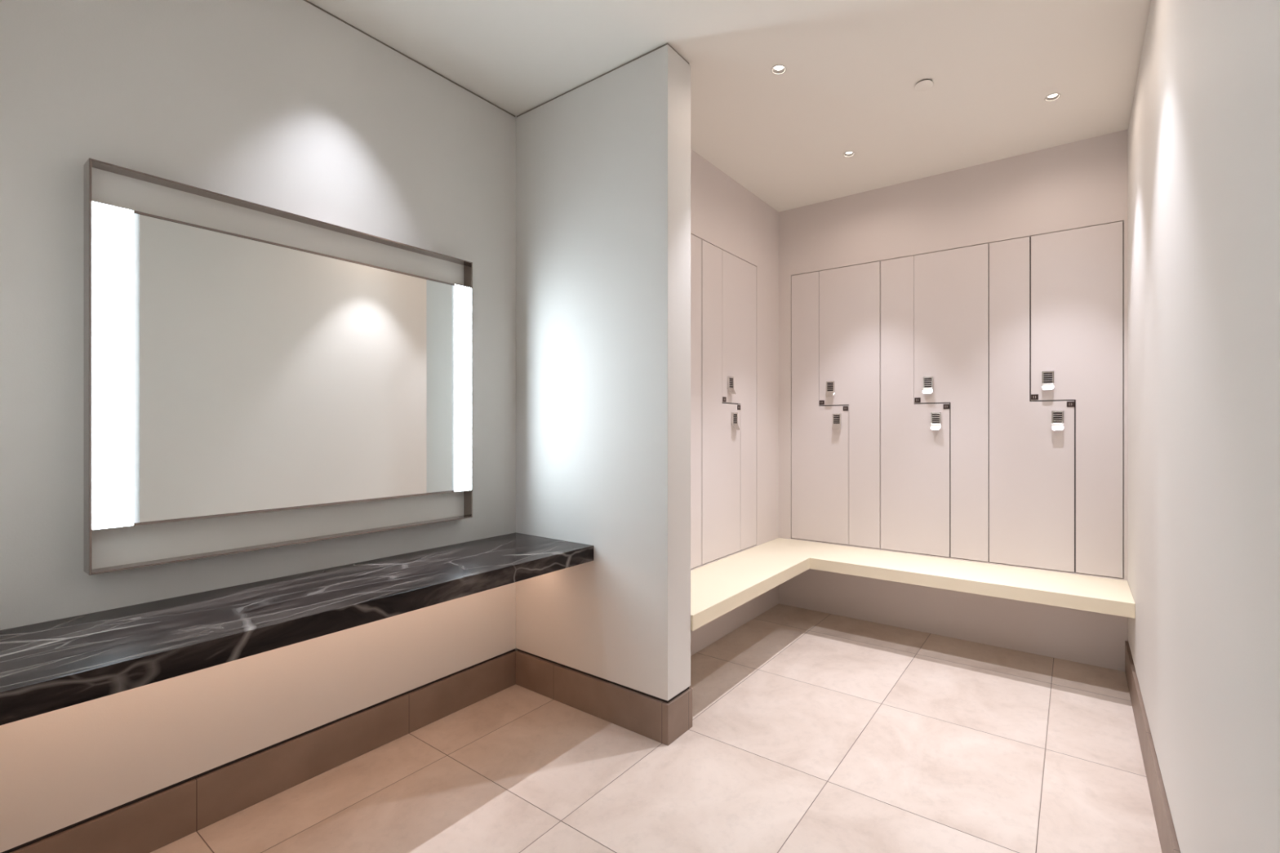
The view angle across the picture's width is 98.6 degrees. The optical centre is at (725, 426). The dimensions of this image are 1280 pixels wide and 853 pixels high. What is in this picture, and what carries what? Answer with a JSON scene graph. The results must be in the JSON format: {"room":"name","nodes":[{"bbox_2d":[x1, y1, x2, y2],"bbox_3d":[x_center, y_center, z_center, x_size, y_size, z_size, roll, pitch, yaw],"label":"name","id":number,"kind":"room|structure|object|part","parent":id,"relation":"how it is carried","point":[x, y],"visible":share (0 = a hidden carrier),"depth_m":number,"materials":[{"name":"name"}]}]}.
{"room":"changing room","nodes":[
{"label":"changing room","id":0,"kind":"room"},
{"bbox_2d":[0,0,516,852],"bbox_3d":[-2.023,-0.128,1.093,0.120,2.696,3.696,0,0,33],"label":"wall","id":1,"kind":"structure","parent":0,"point":[286,105],"depth_m":1.66,"materials":[{"name":"paint"}]},
{"bbox_2d":[1,648,515,852],"bbox_3d":[-1.954,1.143,1.097,0.020,0.155,3.536,0,0,33],"label":"baseboard","id":2,"kind":"structure","parent":1,"relation":"attached to","point":[148,824],"depth_m":1.79,"materials":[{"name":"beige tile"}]},
{"bbox_2d":[83,158,472,575],"bbox_3d":[-1.399,-0.156,1.889,0.071,1.088,1.073,0,0,33],"label":"vanity mirror","id":3,"kind":"object","parent":1,"relation":"attached to","point":[256,376],"visible":1,"depth_m":1.71,"materials":[{"name":"silver metal"}]},
{"bbox_2d":[133,213,451,523],"bbox_3d":[-1.393,-0.160,1.885,0.053,0.847,0.914,0,0,33],"label":"mirror glass","id":4,"kind":"object","parent":3,"relation":"on","point":[268,376],"depth_m":1.75,"materials":[{"name":"silver mirror"}]},
{"bbox_3d":[-1.393,-0.587,1.885,0.056,0.006,0.913,0,0,33],"label":"trim rail","id":5,"kind":"part","parent":3,"relation":"part of","materials":[{"name":"silver metal"}]},
{"bbox_3d":[-1.393,0.268,1.885,0.056,0.006,0.913,0,0,33],"label":"trim rail","id":6,"kind":"part","parent":3,"relation":"part of","materials":[{"name":"silver metal"}]},
{"bbox_2d":[0,533,593,725],"bbox_3d":[-1.210,0.537,1.768,0.520,0.068,1.602,0,0,33],"label":"countertop","id":7,"kind":"structure","parent":1,"relation":"attached to","point":[48,666],"depth_m":1.44,"materials":[{"name":"stone"}]},
{"bbox_2d":[303,0,515,116],"bbox_3d":[-1.958,-1.471,1.099,0.008,0.009,3.536,0,0,33],"label":"trim","id":8,"kind":"structure","parent":1,"relation":"attached to","point":[311,3],"depth_m":2.15,"materials":[{"name":"brown"}]},
{"bbox_2d":[515,44,690,701],"bbox_3d":[-0.620,-0.128,2.430,1.039,2.696,0.149,0,0,33],"label":"wall partition","id":9,"kind":"structure","parent":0,"point":[603,166],"depth_m":2.26,"materials":[{"name":"paint"}]},
{"bbox_2d":[516,43,688,116],"bbox_3d":[-0.571,-1.471,2.399,0.914,0.009,0.140,0,0,33],"label":"trim","id":10,"kind":"structure","parent":9,"relation":"attached to","point":[666,43],"depth_m":2.28,"materials":[{"name":"brown"}]},
{"bbox_2d":[515,648,692,746],"bbox_3d":[-0.565,1.143,2.393,0.919,0.155,0.159,0,0,33],"label":"baseboard","id":11,"kind":"structure","parent":9,"relation":"attached to","point":[659,721],"depth_m":2.25,"materials":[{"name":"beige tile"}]},
{"bbox_2d":[150,604,1161,852],"bbox_3d":[-0.313,1.270,1.377,3.092,0.100,6.021,0,0,33],"label":"floor","id":12,"kind":"structure","parent":0,"point":[811,731],"depth_m":1.91,"materials":[{"name":"beige tile"}]},
{"bbox_2d":[306,0,1151,212],"bbox_3d":[-0.456,-1.546,1.154,2.732,0.140,5.531,0,0,33],"label":"ceiling","id":13,"kind":"structure","parent":0,"point":[854,68],"depth_m":2.21,"materials":[{"name":"white paint"}]},
{"bbox_2d":[770,64,786,75],"bbox_3d":[0.219,-1.500,2.250,0.064,0.053,0.064,0,0,33],"label":"recessed light","id":14,"kind":"object","parent":13,"relation":"in","point":[778,69],"visible":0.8,"depth_m":2.26,"materials":[{"name":"white metal"}]},
{"bbox_2d":[843,151,854,157],"bbox_3d":[0.667,-1.500,2.947,0.064,0.053,0.064,0,0,33],"label":"recessed light","id":15,"kind":"object","parent":13,"relation":"in","point":[848,153],"visible":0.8,"depth_m":2.96,"materials":[{"name":"white metal"}]},
{"bbox_2d":[915,79,933,90],"bbox_3d":[0.854,-1.472,2.345,0.074,0.008,0.074,0,0,33],"label":"sprinkler cover","id":16,"kind":"object","parent":13,"relation":"attached to","point":[924,84],"visible":1,"depth_m":2.34,"materials":[{"name":"white metal"}]},
{"bbox_2d":[1044,93,1061,102],"bbox_3d":[1.464,-1.500,2.439,0.064,0.053,0.064,0,0,33],"label":"recessed light","id":17,"kind":"object","parent":13,"relation":"in","point":[1054,96],"visible":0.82,"depth_m":2.45,"materials":[{"name":"white metal"}]},
{"bbox_2d":[690,148,778,656],"bbox_3d":[-0.072,-0.128,3.097,0.030,2.696,1.566,0,0,33],"label":"wall","id":18,"kind":"structure","parent":0,"point":[725,215],"depth_m":3.49,"materials":[{"name":"paint"}]},
{"bbox_2d":[690,234,701,568],"bbox_3d":[-0.477,-0.134,2.836,0.490,1.785,0.607,0,0,33],"label":"locker","id":19,"kind":"object","parent":18,"relation":"attached to","point":[695,242],"visible":0.02,"depth_m":2.93,"materials":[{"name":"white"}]},
{"bbox_2d":[701,240,756,564],"bbox_3d":[-0.147,-0.134,3.351,0.490,1.785,0.607,0,0,33],"label":"locker","id":20,"kind":"object","parent":18,"relation":"attached to","point":[728,282],"visible":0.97,"depth_m":3.19,"materials":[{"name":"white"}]},
{"bbox_3d":[-0.008,-0.158,3.166,0.002,0.029,0.034,0,0,33],"label":"number plate","id":21,"kind":"part","parent":20,"relation":"part of","materials":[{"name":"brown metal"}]},
{"bbox_3d":[0.081,-0.134,3.325,0.018,1.781,0.402,0,0,33],"label":"door","id":22,"kind":"part","parent":20,"relation":"part of","materials":[{"name":"white laminate"}]},
{"bbox_2d":[778,128,1127,671],"bbox_3d":[1.174,-0.128,3.246,1.967,2.696,0.030,0,0,33],"label":"wall","id":23,"kind":"structure","parent":0,"point":[1080,184],"depth_m":3.11,"materials":[{"name":"paint"}]},
{"bbox_2d":[791,261,880,548],"bbox_3d":[0.815,-0.134,3.714,0.607,1.785,0.490,0,0,33],"label":"locker","id":24,"kind":"object","parent":23,"relation":"attached to","point":[836,313],"visible":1,"depth_m":3.52,"materials":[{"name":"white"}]},
{"bbox_3d":[0.619,-0.134,3.595,0.402,1.781,0.018,0,0,33],"label":"door","id":25,"kind":"part","parent":24,"relation":"part of","materials":[{"name":"white laminate"}]},
{"bbox_3d":[0.630,-0.158,3.575,0.034,0.029,0.002,0,0,33],"label":"number plate","id":26,"kind":"part","parent":24,"relation":"part of","materials":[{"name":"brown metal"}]},
{"bbox_3d":[0.789,-0.134,3.486,0.402,1.781,0.018,0,0,33],"label":"door","id":27,"kind":"part","parent":24,"relation":"part of","materials":[{"name":"white laminate"}]},
{"bbox_2d":[690,537,1135,631],"bbox_3d":[0.756,0.798,2.566,1.937,0.065,1.566,0,0,33],"label":"bench","id":28,"kind":"object","parent":23,"relation":"attached to","point":[718,588],"visible":0.87,"depth_m":2.81,"materials":[{"name":"beige wood"}]},
{"bbox_2d":[880,243,989,561],"bbox_3d":[1.327,-0.134,3.385,0.607,1.785,0.490,0,0,33],"label":"locker","id":29,"kind":"object","parent":23,"relation":"attached to","point":[935,306],"visible":1,"depth_m":3.19,"materials":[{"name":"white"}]},
{"bbox_3d":[1.131,-0.134,3.267,0.401,1.781,0.018,0,0,33],"label":"door","id":30,"kind":"part","parent":29,"relation":"part of","materials":[{"name":"white laminate"}]},
{"bbox_3d":[1.143,-0.158,3.247,0.034,0.029,0.002,0,0,33],"label":"number plate","id":31,"kind":"part","parent":29,"relation":"part of","materials":[{"name":"brown metal"}]},
{"bbox_3d":[1.280,-0.116,3.159,0.034,0.029,0.002,0,0,33],"label":"number plate","id":32,"kind":"part","parent":29,"relation":"part of","materials":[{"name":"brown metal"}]},
{"bbox_3d":[1.301,-0.134,3.157,0.403,1.781,0.018,0,0,33],"label":"door","id":33,"kind":"part","parent":29,"relation":"part of","materials":[{"name":"white laminate"}]},
{"bbox_2d":[989,221,1123,577],"bbox_3d":[1.840,-0.134,3.056,0.607,1.785,0.490,0,0,33],"label":"locker","id":34,"kind":"object","parent":23,"relation":"attached to","point":[1056,299],"visible":1,"depth_m":2.86,"materials":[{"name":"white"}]},
{"bbox_3d":[1.643,-0.134,2.938,0.401,1.781,0.018,0,0,33],"label":"door","id":35,"kind":"part","parent":34,"relation":"part of","materials":[{"name":"white laminate"}]},
{"bbox_3d":[1.656,-0.158,2.918,0.034,0.029,0.002,0,0,33],"label":"number plate","id":36,"kind":"part","parent":34,"relation":"part of","materials":[{"name":"brown metal"}]},
{"bbox_3d":[1.792,-0.116,2.830,0.034,0.029,0.002,0,0,33],"label":"number plate","id":37,"kind":"part","parent":34,"relation":"part of","materials":[{"name":"brown metal"}]},
{"bbox_3d":[1.815,-0.134,2.828,0.401,1.781,0.018,0,0,33],"label":"door","id":38,"kind":"part","parent":34,"relation":"part of","materials":[{"name":"white laminate"}]},
{"bbox_2d":[1127,0,1279,852],"bbox_3d":[0.627,-0.128,0.460,0.120,2.696,5.491,0,0,33],"label":"wall","id":39,"kind":"structure","parent":0,"point":[1203,132],"depth_m":1.07,"materials":[{"name":"paint"}]},
{"bbox_2d":[1124,640,1180,852],"bbox_3d":[0.578,1.143,0.491,0.024,0.155,5.251,0,0,33],"label":"baseboard","id":40,"kind":"structure","parent":39,"relation":"attached to","point":[1167,837],"depth_m":1.78,"materials":[{"name":"beige tile"}]}
]}

